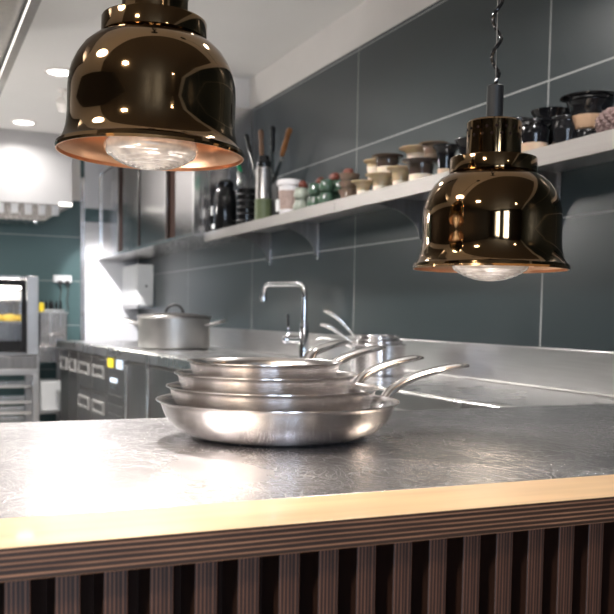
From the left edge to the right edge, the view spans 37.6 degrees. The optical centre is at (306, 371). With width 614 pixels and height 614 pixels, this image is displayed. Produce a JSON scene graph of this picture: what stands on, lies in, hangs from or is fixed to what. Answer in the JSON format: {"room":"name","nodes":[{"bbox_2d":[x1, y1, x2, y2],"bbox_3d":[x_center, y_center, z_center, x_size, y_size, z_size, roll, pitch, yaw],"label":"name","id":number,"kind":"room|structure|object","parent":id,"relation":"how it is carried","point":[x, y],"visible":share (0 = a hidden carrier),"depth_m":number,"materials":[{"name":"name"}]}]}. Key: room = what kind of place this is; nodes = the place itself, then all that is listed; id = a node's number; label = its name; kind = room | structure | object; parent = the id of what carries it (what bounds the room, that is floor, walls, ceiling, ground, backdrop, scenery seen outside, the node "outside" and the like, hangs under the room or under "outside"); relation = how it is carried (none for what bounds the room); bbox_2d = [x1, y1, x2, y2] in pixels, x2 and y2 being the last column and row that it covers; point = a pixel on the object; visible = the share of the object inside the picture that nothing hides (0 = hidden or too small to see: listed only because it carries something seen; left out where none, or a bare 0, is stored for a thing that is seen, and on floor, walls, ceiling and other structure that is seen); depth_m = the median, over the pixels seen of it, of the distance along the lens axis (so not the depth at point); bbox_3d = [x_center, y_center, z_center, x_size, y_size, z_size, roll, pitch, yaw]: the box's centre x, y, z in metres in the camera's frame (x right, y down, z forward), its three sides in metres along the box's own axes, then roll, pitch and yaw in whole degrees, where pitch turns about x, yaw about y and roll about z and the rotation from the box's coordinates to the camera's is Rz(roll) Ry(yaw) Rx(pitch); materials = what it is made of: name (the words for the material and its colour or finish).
{"room":"commercial kitchen","nodes":[
{"label":"commercial kitchen","id":0,"kind":"room"},
{"bbox_2d":[0,160,97,421],"bbox_3d":[-3.748,-0.657,7.226,5.000,2.550,0.100,-1,4,-24],"label":"wall","id":1,"kind":"structure","parent":0,"point":[47,249],"depth_m":7.83,"materials":[{"name":"green tile"}]},
{"bbox_2d":[53,275,71,284],"bbox_3d":[-2.125,-0.799,7.838,0.154,0.082,0.074,-1,4,-24],"label":"wall socket","id":2,"kind":"object","parent":1,"relation":"attached to","point":[60,279],"visible":1,"depth_m":7.83,"materials":[{"name":"white plastic"}]},
{"bbox_2d":[66,285,68,310],"bbox_3d":[-2.072,-0.638,7.793,0.022,0.227,0.113,0,4,-15],"label":"power cable","id":3,"kind":"object","parent":2,"relation":"hanging from","point":[67,285],"visible":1,"depth_m":7.82,"materials":[{"name":"black rubber"}]},
{"bbox_2d":[72,158,79,200],"bbox_3d":[-2.022,-1.720,7.854,0.088,0.450,0.012,-1,4,-24],"label":"trim","id":4,"kind":"structure","parent":1,"relation":"attached to","point":[75,162],"depth_m":7.85,"materials":[{"name":"white paint"}]},
{"bbox_2d":[80,178,84,339],"bbox_3d":[-1.980,-0.547,7.945,0.037,2.300,0.030,-1,4,-24],"label":"trim","id":5,"kind":"structure","parent":1,"relation":"attached to","point":[82,180],"depth_m":7.90,"materials":[{"name":"metal"}]},
{"bbox_2d":[84,161,106,208],"bbox_3d":[-1.729,-1.694,7.981,0.475,0.508,0.020,-1,4,-24],"label":"trim","id":6,"kind":"structure","parent":1,"relation":"attached to","point":[91,170],"depth_m":7.90,"materials":[{"name":"grey metal"}]},
{"bbox_2d":[85,222,137,340],"bbox_3d":[-1.752,-0.361,8.065,0.475,1.921,0.020,-1,4,-24],"label":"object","id":7,"kind":"structure","parent":1,"relation":"attached to","point":[105,314],"depth_m":8.01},
{"bbox_2d":[0,0,365,133],"bbox_3d":[-2.317,-1.748,3.838,5.100,0.100,7.300,-1,4,-24],"label":"ceiling","id":8,"kind":"structure","parent":0,"point":[251,35],"depth_m":4.62,"materials":[{"name":"paint"}]},
{"bbox_2d":[0,0,40,94],"bbox_3d":[-1.621,-1.405,2.964,1.320,0.448,3.100,-1,4,-24],"label":"canopy","id":9,"kind":"object","parent":8,"relation":"attached to","point":[16,16],"visible":1,"depth_m":3.16,"materials":[{"name":"metal"}]},
{"bbox_2d":[10,119,36,124],"bbox_3d":[-2.129,-1.874,6.772,0.190,0.010,0.190,-1,4,-24],"label":"recessed light","id":10,"kind":"object","parent":8,"relation":"in","point":[14,121],"visible":1,"depth_m":6.76,"materials":[{"name":"white paint"}]},
{"bbox_2d":[0,129,71,224],"bbox_3d":[-2.983,-1.555,7.106,2.121,0.714,0.594,-1,4,-24],"label":"extractor hood","id":11,"kind":"object","parent":8,"relation":"hanging from","point":[33,172],"visible":0.94,"depth_m":7.15,"materials":[{"name":"metal"}]},
{"bbox_2d":[44,67,68,76],"bbox_3d":[-1.459,-1.772,5.334,0.190,0.010,0.190,-1,4,-24],"label":"recessed light","id":12,"kind":"object","parent":8,"relation":"in","point":[54,71],"visible":0.7,"depth_m":5.32,"materials":[{"name":"white paint"}]},
{"bbox_2d":[56,88,66,111],"bbox_3d":[-1.560,-1.729,5.736,0.068,0.148,0.113,1,4,-1],"label":"track spotlight","id":13,"kind":"object","parent":8,"relation":"attached to","point":[61,103],"visible":0.91,"depth_m":5.71,"materials":[{"name":"white paint"}]},
{"bbox_2d":[54,0,244,170],"bbox_3d":[-0.175,-0.862,1.032,0.222,1.245,0.222,1,4,0],"label":"heat lamp","id":14,"kind":"object","parent":8,"relation":"hanging from","point":[148,90],"visible":1,"depth_m":0.99,"materials":[{"name":"brown metal"}]},
{"bbox_2d":[412,0,570,280],"bbox_3d":[0.273,-0.809,1.249,0.222,1.361,0.222,0,4,-18],"label":"heat lamp","id":15,"kind":"object","parent":8,"relation":"hanging from","point":[493,217],"visible":1,"depth_m":1.22,"materials":[{"name":"brown metal"}]},
{"bbox_2d":[138,0,613,351],"bbox_3d":[0.956,-0.198,2.656,0.100,2.365,12.100,-1,4,-24],"label":"wall","id":16,"kind":"structure","parent":0,"point":[428,75],"depth_m":3.65,"materials":[{"name":"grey tile"}]},
{"bbox_2d":[122,264,153,308],"bbox_3d":[-1.470,-0.736,7.818,0.149,0.370,0.570,-1,4,-24],"label":"wall box","id":17,"kind":"object","parent":16,"relation":"attached to","point":[137,279],"visible":1,"depth_m":7.59,"materials":[{"name":"white plastic"}]},
{"bbox_2d":[98,107,252,260],"bbox_3d":[-1.084,-1.281,6.668,0.363,0.766,2.910,-1,4,-24],"label":"upper cabinet","id":18,"kind":"object","parent":16,"relation":"attached to","point":[143,214],"visible":0.64,"depth_m":6.10,"materials":[{"name":"metal"}]},
{"bbox_2d":[233,77,249,108],"bbox_3d":[-1.048,-1.766,6.700,0.256,0.180,2.900,-1,4,-24],"label":"trim","id":19,"kind":"structure","parent":18,"relation":"on","point":[242,85],"depth_m":5.41,"materials":[{"name":"white paint"}]},
{"bbox_2d":[204,200,389,264],"bbox_3d":[-0.112,-0.681,4.564,0.299,0.220,1.778,-1,4,-24],"label":"wall shelf","id":20,"kind":"object","parent":16,"relation":"attached to","point":[305,221],"visible":0.98,"depth_m":4.51,"materials":[{"name":"metal"}]},
{"bbox_2d":[211,179,236,230],"bbox_3d":[-0.467,-0.960,5.209,0.134,0.302,0.185,-1,4,-24],"label":"jug","id":21,"kind":"object","parent":20,"relation":"on","point":[223,211],"visible":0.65,"depth_m":5.18,"materials":[{"name":"black plastic"}]},
{"bbox_2d":[236,188,254,224],"bbox_3d":[-0.328,-0.889,4.899,0.114,0.204,0.114,-1,4,-24],"label":"utensil holder","id":22,"kind":"object","parent":20,"relation":"on","point":[245,201],"visible":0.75,"depth_m":4.85,"materials":[{"name":"black metal"}]},
{"bbox_2d":[237,172,242,187],"bbox_3d":[-0.370,-1.046,4.915,0.033,0.096,0.083,-1,4,-24],"label":"tool","id":23,"kind":"object","parent":22,"relation":"in","point":[238,174],"visible":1,"depth_m":4.91,"materials":[{"name":"silver metal"}]},
{"bbox_2d":[237,165,246,187],"bbox_3d":[-0.363,-1.089,4.957,0.033,0.177,0.131,-1,4,-28],"label":"tool","id":24,"kind":"object","parent":22,"relation":"in","point":[239,167],"visible":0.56,"depth_m":4.95,"materials":[{"name":"plastic"}]},
{"bbox_2d":[255,155,271,219],"bbox_3d":[-0.221,-0.932,4.582,0.087,0.332,0.087,-1,4,-24],"label":"bottle","id":25,"kind":"object","parent":20,"relation":"on","point":[263,190],"visible":0.82,"depth_m":4.55,"materials":[{"name":"metal"}]},
{"bbox_2d":[271,183,278,215],"bbox_3d":[-0.178,-0.898,4.894,0.080,0.226,0.290,-1,4,-24],"label":"knife block","id":26,"kind":"object","parent":20,"relation":"on","point":[275,188],"visible":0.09,"depth_m":4.78,"materials":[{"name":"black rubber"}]},
{"bbox_2d":[244,134,255,176],"bbox_3d":[-0.307,-1.197,5.114,0.034,0.340,0.256,-1,4,-24],"label":"kitchen knife","id":27,"kind":"object","parent":26,"relation":"on","point":[246,136],"visible":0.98,"depth_m":5.15,"materials":[{"name":"silver metal"}]},
{"bbox_2d":[258,130,263,154],"bbox_3d":[-0.251,-1.180,4.988,0.035,0.321,0.060,-1,4,-24],"label":"kitchen knife","id":28,"kind":"object","parent":26,"relation":"on","point":[260,132],"visible":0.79,"depth_m":4.99,"materials":[{"name":"beige wood"}]},
{"bbox_2d":[270,126,275,183],"bbox_3d":[-0.189,-1.172,4.895,0.037,0.320,0.023,-2,5,-41],"label":"kitchen knife","id":29,"kind":"object","parent":26,"relation":"on","point":[272,128],"visible":0.99,"depth_m":4.88,"materials":[{"name":"black plastic"}]},
{"bbox_2d":[272,128,291,183],"bbox_3d":[-0.133,-1.130,4.725,0.036,0.261,0.226,-1,4,-24],"label":"kitchen knife","id":30,"kind":"object","parent":26,"relation":"on","point":[288,130],"visible":1,"depth_m":4.69,"materials":[{"name":"orange wood"}]},
{"bbox_2d":[276,179,300,213],"bbox_3d":[-0.084,-0.830,4.299,0.124,0.168,0.124,-1,4,-24],"label":"plastic tub","id":31,"kind":"object","parent":20,"relation":"on","point":[285,202],"visible":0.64,"depth_m":4.25,"materials":[{"name":"white plastic"}]},
{"bbox_2d":[293,200,307,209],"bbox_3d":[-0.029,-0.764,4.164,0.074,0.056,0.074,-1,4,-24],"label":"cup","id":32,"kind":"object","parent":20,"relation":"on","point":[298,204],"visible":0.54,"depth_m":4.13,"materials":[{"name":"ceramic"}]},
{"bbox_2d":[294,187,308,199],"bbox_3d":[-0.027,-0.820,4.158,0.072,0.054,0.072,-1,4,-24],"label":"cup","id":33,"kind":"object","parent":32,"relation":"on","point":[300,193],"visible":0.96,"depth_m":4.13,"materials":[{"name":"ceramic"}]},
{"bbox_2d":[298,180,307,187],"bbox_3d":[-0.020,-0.863,4.166,0.046,0.044,0.044,-1,4,-24],"label":"dried fruit","id":34,"kind":"object","parent":33,"relation":"on","point":[302,183],"visible":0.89,"depth_m":4.15,"materials":[{"name":"red food"}]},
{"bbox_2d":[307,196,318,206],"bbox_3d":[0.036,-0.754,4.018,0.074,0.056,0.074,-1,4,-24],"label":"cup","id":35,"kind":"object","parent":20,"relation":"on","point":[313,200],"visible":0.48,"depth_m":3.99,"materials":[{"name":"green ceramic"}]},
{"bbox_2d":[308,183,319,195],"bbox_3d":[0.038,-0.809,4.012,0.072,0.054,0.072,-1,4,-24],"label":"cup","id":36,"kind":"object","parent":35,"relation":"on","point":[313,189],"visible":0.7,"depth_m":3.98,"materials":[{"name":"green ceramic"}]},
{"bbox_2d":[318,192,334,203],"bbox_3d":[0.084,-0.745,3.897,0.074,0.056,0.074,-1,4,-24],"label":"cup","id":37,"kind":"object","parent":20,"relation":"on","point":[324,196],"visible":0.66,"depth_m":3.87,"materials":[{"name":"green ceramic"}]},
{"bbox_2d":[319,179,334,191],"bbox_3d":[0.086,-0.801,3.891,0.072,0.054,0.072,-1,4,-24],"label":"cup","id":38,"kind":"object","parent":37,"relation":"on","point":[326,185],"visible":0.97,"depth_m":3.86,"materials":[{"name":"green ceramic"}]},
{"bbox_2d":[333,194,340,199],"bbox_3d":[0.142,-0.753,3.988,0.076,0.062,0.076,-1,4,-24],"label":"cup","id":39,"kind":"object","parent":20,"relation":"on","point":[336,196],"visible":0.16,"depth_m":3.96,"materials":[{"name":"green ceramic"}]},
{"bbox_2d":[332,180,340,193],"bbox_3d":[0.143,-0.815,3.984,0.074,0.060,0.074,-1,4,-24],"label":"cup","id":40,"kind":"object","parent":39,"relation":"on","point":[336,182],"visible":0.35,"depth_m":3.95,"materials":[{"name":"green ceramic"}]},
{"bbox_2d":[329,172,339,179],"bbox_3d":[0.122,-0.862,3.994,0.041,0.044,0.049,-1,4,-24],"label":"dried fruit","id":41,"kind":"object","parent":40,"relation":"on","point":[335,176],"visible":0.8,"depth_m":3.97,"materials":[{"name":"red food"}]},
{"bbox_3d":[0.195,-0.745,3.870,0.076,0.062,0.076,-1,4,-24],"label":"cup","id":42,"kind":"object","parent":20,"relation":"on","visible":0},
{"bbox_3d":[0.196,-0.807,3.866,0.074,0.060,0.074,-1,4,-24],"label":"cup","id":43,"kind":"object","parent":42,"relation":"on","visible":0},
{"bbox_2d":[343,168,353,172],"bbox_3d":[0.179,-0.854,3.877,0.045,0.044,0.054,-1,4,-24],"label":"dried fruit","id":44,"kind":"object","parent":43,"relation":"on","point":[348,170],"visible":0.51,"depth_m":3.86,"materials":[{"name":"red food"}]},
{"bbox_2d":[56,327,613,409],"bbox_3d":[-0.383,-0.103,4.503,0.852,0.188,5.761,-1,4,-24],"label":"countertop","id":45,"kind":"structure","parent":16,"relation":"attached to","point":[496,375],"depth_m":3.08,"materials":[{"name":"metal"}]},
{"bbox_2d":[78,352,94,419],"bbox_3d":[-1.331,0.247,6.379,0.514,0.774,0.396,-1,4,-27],"label":"drawer unit","id":46,"kind":"object","parent":45,"relation":"attached to","point":[85,391],"visible":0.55,"depth_m":6.24,"materials":[{"name":"metal"}]},
{"bbox_2d":[92,354,106,419],"bbox_3d":[-1.149,0.272,6.031,0.514,0.774,0.381,-1,4,-27],"label":"drawer unit","id":47,"kind":"object","parent":45,"relation":"attached to","point":[99,363],"visible":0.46,"depth_m":5.90,"materials":[{"name":"metal"}]},
{"bbox_2d":[107,357,124,419],"bbox_3d":[-0.967,0.296,5.687,0.508,0.774,0.391,-1,4,-27],"label":"control unit","id":48,"kind":"object","parent":45,"relation":"attached to","point":[115,367],"visible":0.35,"depth_m":5.55,"materials":[{"name":"metal"}]},
{"bbox_2d":[124,303,225,349],"bbox_3d":[-0.840,-0.291,5.701,0.570,0.286,0.474,-1,4,-24],"label":"stock pot","id":49,"kind":"object","parent":45,"relation":"on","point":[160,331],"visible":1,"depth_m":5.51,"materials":[{"name":"metal"}]},
{"bbox_2d":[260,281,308,357],"bbox_3d":[-0.114,-0.266,4.618,0.060,0.398,0.447,-1,4,-31],"label":"tap","id":50,"kind":"object","parent":45,"relation":"on","point":[302,339],"visible":0.86,"depth_m":4.45,"materials":[{"name":"silver metal"}]},
{"bbox_2d":[316,336,405,375],"bbox_3d":[0.217,-0.062,3.462,0.342,0.144,0.220,-1,4,-24],"label":"saucepan","id":51,"kind":"object","parent":45,"relation":"on","point":[359,364],"visible":0.66,"depth_m":3.40,"materials":[{"name":"metal"}]},
{"bbox_2d":[320,323,402,344],"bbox_3d":[0.221,-0.101,3.461,0.313,0.166,0.198,-1,4,-24],"label":"saucepan","id":52,"kind":"object","parent":51,"relation":"on","point":[334,329],"visible":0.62,"depth_m":3.43,"materials":[{"name":"metal"}]},
{"bbox_2d":[323,310,399,339],"bbox_3d":[0.219,-0.133,3.466,0.288,0.209,0.172,0,4,-17],"label":"saucepan","id":53,"kind":"object","parent":52,"relation":"in","point":[331,313],"visible":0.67,"depth_m":3.48,"materials":[{"name":"metal"}]},
{"bbox_2d":[250,0,438,108],"bbox_3d":[0.975,-1.471,2.575,0.104,0.185,12.100,-1,4,-24],"label":"trim","id":54,"kind":"structure","parent":16,"relation":"attached to","point":[370,19],"depth_m":4.37,"materials":[{"name":"white paint"}]},
{"bbox_2d":[335,129,613,242],"bbox_3d":[0.746,-0.545,2.626,0.299,0.220,2.460,-1,4,-24],"label":"wall shelf","id":55,"kind":"object","parent":16,"relation":"attached to","point":[408,198],"visible":0.43,"depth_m":2.86,"materials":[{"name":"metal"}]},
{"bbox_2d":[338,189,356,197],"bbox_3d":[0.173,-0.725,3.708,0.090,0.042,0.090,-1,4,-24],"label":"bowl","id":56,"kind":"object","parent":55,"relation":"on","point":[343,193],"visible":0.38,"depth_m":3.67,"materials":[{"name":"brown ceramic"}]},
{"bbox_2d":[339,181,355,188],"bbox_3d":[0.174,-0.758,3.706,0.086,0.042,0.086,-1,4,-24],"label":"bowl","id":57,"kind":"object","parent":56,"relation":"on","point":[343,184],"visible":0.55,"depth_m":3.67,"materials":[{"name":"brown ceramic"}]},
{"bbox_2d":[339,173,359,180],"bbox_3d":[0.174,-0.791,3.704,0.088,0.042,0.088,-1,4,-24],"label":"bowl","id":58,"kind":"object","parent":57,"relation":"on","point":[343,176],"visible":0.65,"depth_m":3.67,"materials":[{"name":"brown ceramic"}]},
{"bbox_2d":[351,180,372,193],"bbox_3d":[0.223,-0.726,3.582,0.102,0.061,0.102,-1,4,-24],"label":"cup","id":59,"kind":"object","parent":55,"relation":"on","point":[362,186],"visible":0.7,"depth_m":3.56,"materials":[{"name":"beige ceramic"}]},
{"bbox_2d":[363,158,376,179],"bbox_3d":[0.273,-0.798,3.567,0.104,0.075,0.104,-1,4,-24],"label":"cup","id":60,"kind":"object","parent":59,"relation":"on","point":[371,163],"visible":0.37,"depth_m":3.54,"materials":[{"name":"beige ceramic"}]},
{"bbox_2d":[365,172,391,189],"bbox_3d":[0.282,-0.721,3.450,0.122,0.069,0.122,-1,4,-24],"label":"cup","id":61,"kind":"object","parent":55,"relation":"on","point":[379,179],"visible":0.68,"depth_m":3.42,"materials":[{"name":"beige ceramic"}]},
{"bbox_2d":[371,153,403,172],"bbox_3d":[0.309,-0.794,3.462,0.124,0.073,0.124,-1,4,-24],"label":"cup","id":62,"kind":"object","parent":61,"relation":"on","point":[383,160],"visible":0.75,"depth_m":3.42,"materials":[{"name":"beige ceramic"}]},
{"bbox_2d":[386,165,408,184],"bbox_3d":[0.343,-0.714,3.313,0.104,0.074,0.104,-1,4,-24],"label":"cup","id":63,"kind":"object","parent":55,"relation":"on","point":[400,174],"visible":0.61,"depth_m":3.29,"materials":[{"name":"beige ceramic"}]},
{"bbox_2d":[399,145,423,157],"bbox_3d":[0.407,-0.787,3.314,0.140,0.071,0.140,-1,4,-24],"label":"cup","id":64,"kind":"object","parent":63,"relation":"on","point":[411,151],"visible":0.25,"depth_m":3.28,"materials":[{"name":"beige ceramic"}]},
{"bbox_2d":[402,157,436,180],"bbox_3d":[0.401,-0.707,3.180,0.136,0.079,0.136,-1,4,-24],"label":"cup","id":65,"kind":"object","parent":55,"relation":"on","point":[418,167],"visible":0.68,"depth_m":3.14,"materials":[{"name":"beige ceramic"}]},
{"bbox_2d":[419,140,448,157],"bbox_3d":[0.447,-0.776,3.174,0.109,0.057,0.109,-1,4,-24],"label":"cup","id":66,"kind":"object","parent":65,"relation":"on","point":[428,151],"visible":0.57,"depth_m":3.14,"materials":[{"name":"brown ceramic"}]},
{"bbox_2d":[432,143,458,172],"bbox_3d":[0.472,-0.714,3.069,0.093,0.111,0.093,-1,4,-24],"label":"cup","id":67,"kind":"object","parent":55,"relation":"on","point":[445,152],"visible":0.6,"depth_m":3.04,"materials":[{"name":"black ceramic"}]},
{"bbox_2d":[454,137,465,154],"bbox_3d":[0.533,-0.711,2.981,0.093,0.117,0.093,-1,4,-24],"label":"cup","id":68,"kind":"object","parent":55,"relation":"on","point":[460,141],"visible":0.27,"depth_m":2.96,"materials":[{"name":"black ceramic"}]},
{"bbox_2d":[514,117,530,119],"bbox_3d":[0.653,-0.710,2.809,0.129,0.141,0.129,-1,4,-24],"label":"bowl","id":69,"kind":"object","parent":55,"relation":"on","point":[520,118],"visible":0.02,"depth_m":2.74,"materials":[{"name":"black ceramic"}]},
{"bbox_2d":[521,118,551,151],"bbox_3d":[0.653,-0.673,2.598,0.101,0.094,0.101,-1,4,-24],"label":"mug","id":70,"kind":"object","parent":55,"relation":"on","point":[535,131],"visible":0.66,"depth_m":2.56,"materials":[{"name":"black ceramic"}]},
{"bbox_2d":[530,106,568,126],"bbox_3d":[0.718,-0.746,2.649,0.120,0.040,0.120,-1,4,-24],"label":"bowl","id":71,"kind":"object","parent":70,"relation":"on","point":[544,112],"visible":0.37,"depth_m":2.60,"materials":[{"name":"black ceramic"}]},
{"bbox_2d":[547,127,551,145],"bbox_3d":[0.724,-0.680,2.711,0.083,0.095,0.083,-1,4,-24],"label":"mug","id":72,"kind":"object","parent":55,"relation":"on","point":[549,128],"visible":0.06,"depth_m":2.67,"materials":[{"name":"black ceramic"}]},
{"bbox_2d":[551,114,575,143],"bbox_3d":[0.729,-0.669,2.539,0.083,0.095,0.083,-1,4,-24],"label":"mug","id":73,"kind":"object","parent":55,"relation":"on","point":[563,126],"visible":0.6,"depth_m":2.50,"materials":[{"name":"black ceramic"}]},
{"bbox_2d":[574,128,596,137],"bbox_3d":[0.785,-0.645,2.511,0.089,0.052,0.089,-1,4,-24],"label":"mug","id":74,"kind":"object","parent":55,"relation":"on","point":[582,132],"visible":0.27,"depth_m":2.48,"materials":[{"name":"black ceramic"}]},
{"bbox_2d":[572,113,599,129],"bbox_3d":[0.786,-0.691,2.508,0.104,0.036,0.104,-1,4,-24],"label":"clay bowl","id":75,"kind":"object","parent":74,"relation":"on","point":[587,120],"visible":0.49,"depth_m":2.47,"materials":[{"name":"beige ceramic"}]},
{"bbox_2d":[560,90,613,115],"bbox_3d":[0.787,-0.736,2.505,0.166,0.054,0.166,-1,4,-24],"label":"bowl","id":76,"kind":"object","parent":75,"relation":"on","point":[590,101],"visible":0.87,"depth_m":2.45,"materials":[{"name":"black ceramic"}]},
{"bbox_2d":[594,107,613,132],"bbox_3d":[0.799,-0.641,2.320,0.106,0.083,0.123,-1,4,-24],"label":"bundle","id":77,"kind":"object","parent":55,"relation":"on","point":[604,121],"visible":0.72,"depth_m":2.30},
{"bbox_3d":[-1.351,1.057,1.722,4.900,0.100,12.100,-1,4,-24],"label":"floor","id":78,"kind":"structure","parent":0,"visible":0},
{"bbox_2d":[0,356,38,421],"bbox_3d":[-2.482,0.268,6.848,0.792,0.795,0.510,-1,4,-24],"label":"stand","id":79,"kind":"object","parent":78,"relation":"on","point":[26,366],"visible":0.57,"depth_m":6.75,"materials":[{"name":"metal"}]},
{"bbox_2d":[0,415,27,422],"bbox_3d":[-2.476,0.376,6.837,0.688,0.024,0.430,-1,4,-24],"label":"baking tray","id":80,"kind":"object","parent":79,"relation":"on","point":[3,419],"visible":0.67,"depth_m":7.08,"materials":[{"name":"silver metal"}]},
{"bbox_2d":[0,405,30,414],"bbox_3d":[-2.475,0.296,6.832,0.688,0.024,0.430,-1,4,-24],"label":"baking tray","id":81,"kind":"object","parent":79,"relation":"on","point":[4,410],"visible":1,"depth_m":6.99,"materials":[{"name":"silver metal"}]},
{"bbox_2d":[0,395,30,403],"bbox_3d":[-2.473,0.216,6.827,0.688,0.024,0.430,-1,4,-24],"label":"baking tray","id":82,"kind":"object","parent":79,"relation":"on","point":[3,399],"visible":1,"depth_m":6.97,"materials":[{"name":"silver metal"}]},
{"bbox_2d":[0,380,30,387],"bbox_3d":[-2.471,0.097,6.819,0.688,0.024,0.430,-1,4,-24],"label":"baking tray","id":83,"kind":"object","parent":79,"relation":"on","point":[19,383],"visible":1,"depth_m":7.00,"materials":[{"name":"silver metal"}]},
{"bbox_2d":[0,275,38,355],"bbox_3d":[-2.459,-0.428,6.778,0.792,0.592,0.548,-1,4,-24],"label":"oven","id":84,"kind":"object","parent":79,"relation":"on","point":[18,294],"visible":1,"depth_m":6.72,"materials":[{"name":"metal"}]},
{"bbox_2d":[0,286,20,288],"bbox_3d":[-2.434,-0.639,6.779,0.542,0.010,0.380,-1,4,-24],"label":"light","id":85,"kind":"object","parent":84,"relation":"in","point":[1,287],"depth_m":6.69,"materials":[{"name":"white"}]},
{"bbox_2d":[0,314,26,320],"bbox_3d":[-2.413,-0.408,6.684,0.720,0.055,0.120,-1,4,-24],"label":"bread roll","id":86,"kind":"object","parent":84,"relation":"in","point":[7,317],"visible":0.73,"depth_m":6.72,"materials":[{"name":"yellow food"}]},
{"bbox_2d":[0,300,26,322],"bbox_3d":[-2.470,-0.458,6.803,0.732,0.170,0.410,-1,4,-24],"label":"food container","id":87,"kind":"object","parent":84,"relation":"in","point":[6,306],"depth_m":7.09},
{"bbox_2d":[31,345,62,421],"bbox_3d":[-2.166,0.201,7.537,0.270,0.852,0.480,-1,4,-24],"label":"side table","id":88,"kind":"object","parent":78,"relation":"on","point":[47,353],"visible":0.16,"depth_m":7.32,"materials":[{"name":"metal"}]},
{"bbox_2d":[40,379,60,410],"bbox_3d":[-2.161,0.188,7.527,0.170,0.240,0.340,-1,4,-24],"label":"storage bin","id":89,"kind":"object","parent":88,"relation":"on","point":[50,389],"visible":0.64,"depth_m":7.37,"materials":[{"name":"white plastic"}]},
{"bbox_2d":[40,410,60,413],"bbox_3d":[-2.154,0.318,7.551,0.220,0.018,0.420,-1,4,-24],"label":"shelf","id":90,"kind":"object","parent":88,"relation":"attached to","point":[57,411],"depth_m":7.35,"materials":[{"name":"metal"}]},
{"bbox_2d":[38,312,67,344],"bbox_3d":[-2.143,-0.366,7.540,0.235,0.272,0.382,-1,4,-24],"label":"appliance","id":91,"kind":"object","parent":88,"relation":"on","point":[52,325],"visible":0.86,"depth_m":7.40,"materials":[{"name":"silver metal"}]},
{"bbox_2d":[39,302,43,311],"bbox_3d":[-2.184,-0.533,7.412,0.044,0.075,0.044,-1,4,-24],"label":"pot","id":92,"kind":"object","parent":91,"relation":"on","point":[41,304],"visible":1,"depth_m":7.40,"materials":[{"name":"plastic"}]},
{"bbox_2d":[44,309,64,311],"bbox_3d":[-2.133,-0.514,7.545,0.170,0.021,0.240,-1,4,-24],"label":"tray","id":93,"kind":"object","parent":91,"relation":"on","point":[45,310],"visible":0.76,"depth_m":7.44,"materials":[{"name":"silver metal"}]},
{"bbox_2d":[60,349,80,420],"bbox_3d":[-1.556,0.256,6.814,0.514,0.854,0.571,-1,4,-27],"label":"base cabinet","id":94,"kind":"object","parent":78,"relation":"on","point":[68,358],"visible":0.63,"depth_m":6.67,"materials":[{"name":"metal"}]},
{"bbox_2d":[124,360,145,418],"bbox_3d":[-0.778,0.323,5.314,0.518,0.774,0.415,-1,4,-27],"label":"base cabinet","id":95,"kind":"object","parent":78,"relation":"on","point":[135,372],"visible":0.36,"depth_m":5.20,"materials":[{"name":"metal"}]},
{"bbox_2d":[146,364,178,417],"bbox_3d":[-0.538,0.356,4.852,0.518,0.774,0.615,-1,4,-27],"label":"base cabinet","id":96,"kind":"object","parent":78,"relation":"on","point":[157,377],"visible":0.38,"depth_m":4.85,"materials":[{"name":"metal"}]},
{"bbox_2d":[0,404,613,613],"bbox_3d":[-0.287,0.582,1.027,3.494,0.970,0.738,-1,4,-24],"label":"countertop","id":97,"kind":"structure","parent":78,"relation":"on","point":[494,510],"depth_m":0.82,"materials":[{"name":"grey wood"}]},
{"bbox_2d":[156,363,469,445],"bbox_3d":[-0.006,0.036,1.287,0.331,0.095,0.458,3,4,31],"label":"frying pan","id":98,"kind":"object","parent":97,"relation":"on","point":[262,428],"visible":0.81,"depth_m":1.11,"materials":[{"name":"metal"}]},
{"bbox_2d":[166,355,423,411],"bbox_3d":[0.017,0.023,1.260,0.428,0.084,0.289,-1,4,-24],"label":"frying pan","id":99,"kind":"object","parent":98,"relation":"on","point":[360,395],"visible":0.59,"depth_m":1.12,"materials":[{"name":"metal"}]},
{"bbox_2d":[174,345,385,394],"bbox_3d":[0.001,0.006,1.256,0.374,0.078,0.250,-1,4,-24],"label":"frying pan","id":100,"kind":"object","parent":99,"relation":"on","point":[342,383],"visible":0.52,"depth_m":1.13,"materials":[{"name":"metal"}]},
{"bbox_2d":[187,340,348,378],"bbox_3d":[-0.012,-0.008,1.262,0.322,0.068,0.212,-2,4,-35],"label":"frying pan","id":101,"kind":"object","parent":100,"relation":"on","point":[307,367],"visible":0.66,"depth_m":1.17,"materials":[{"name":"metal"}]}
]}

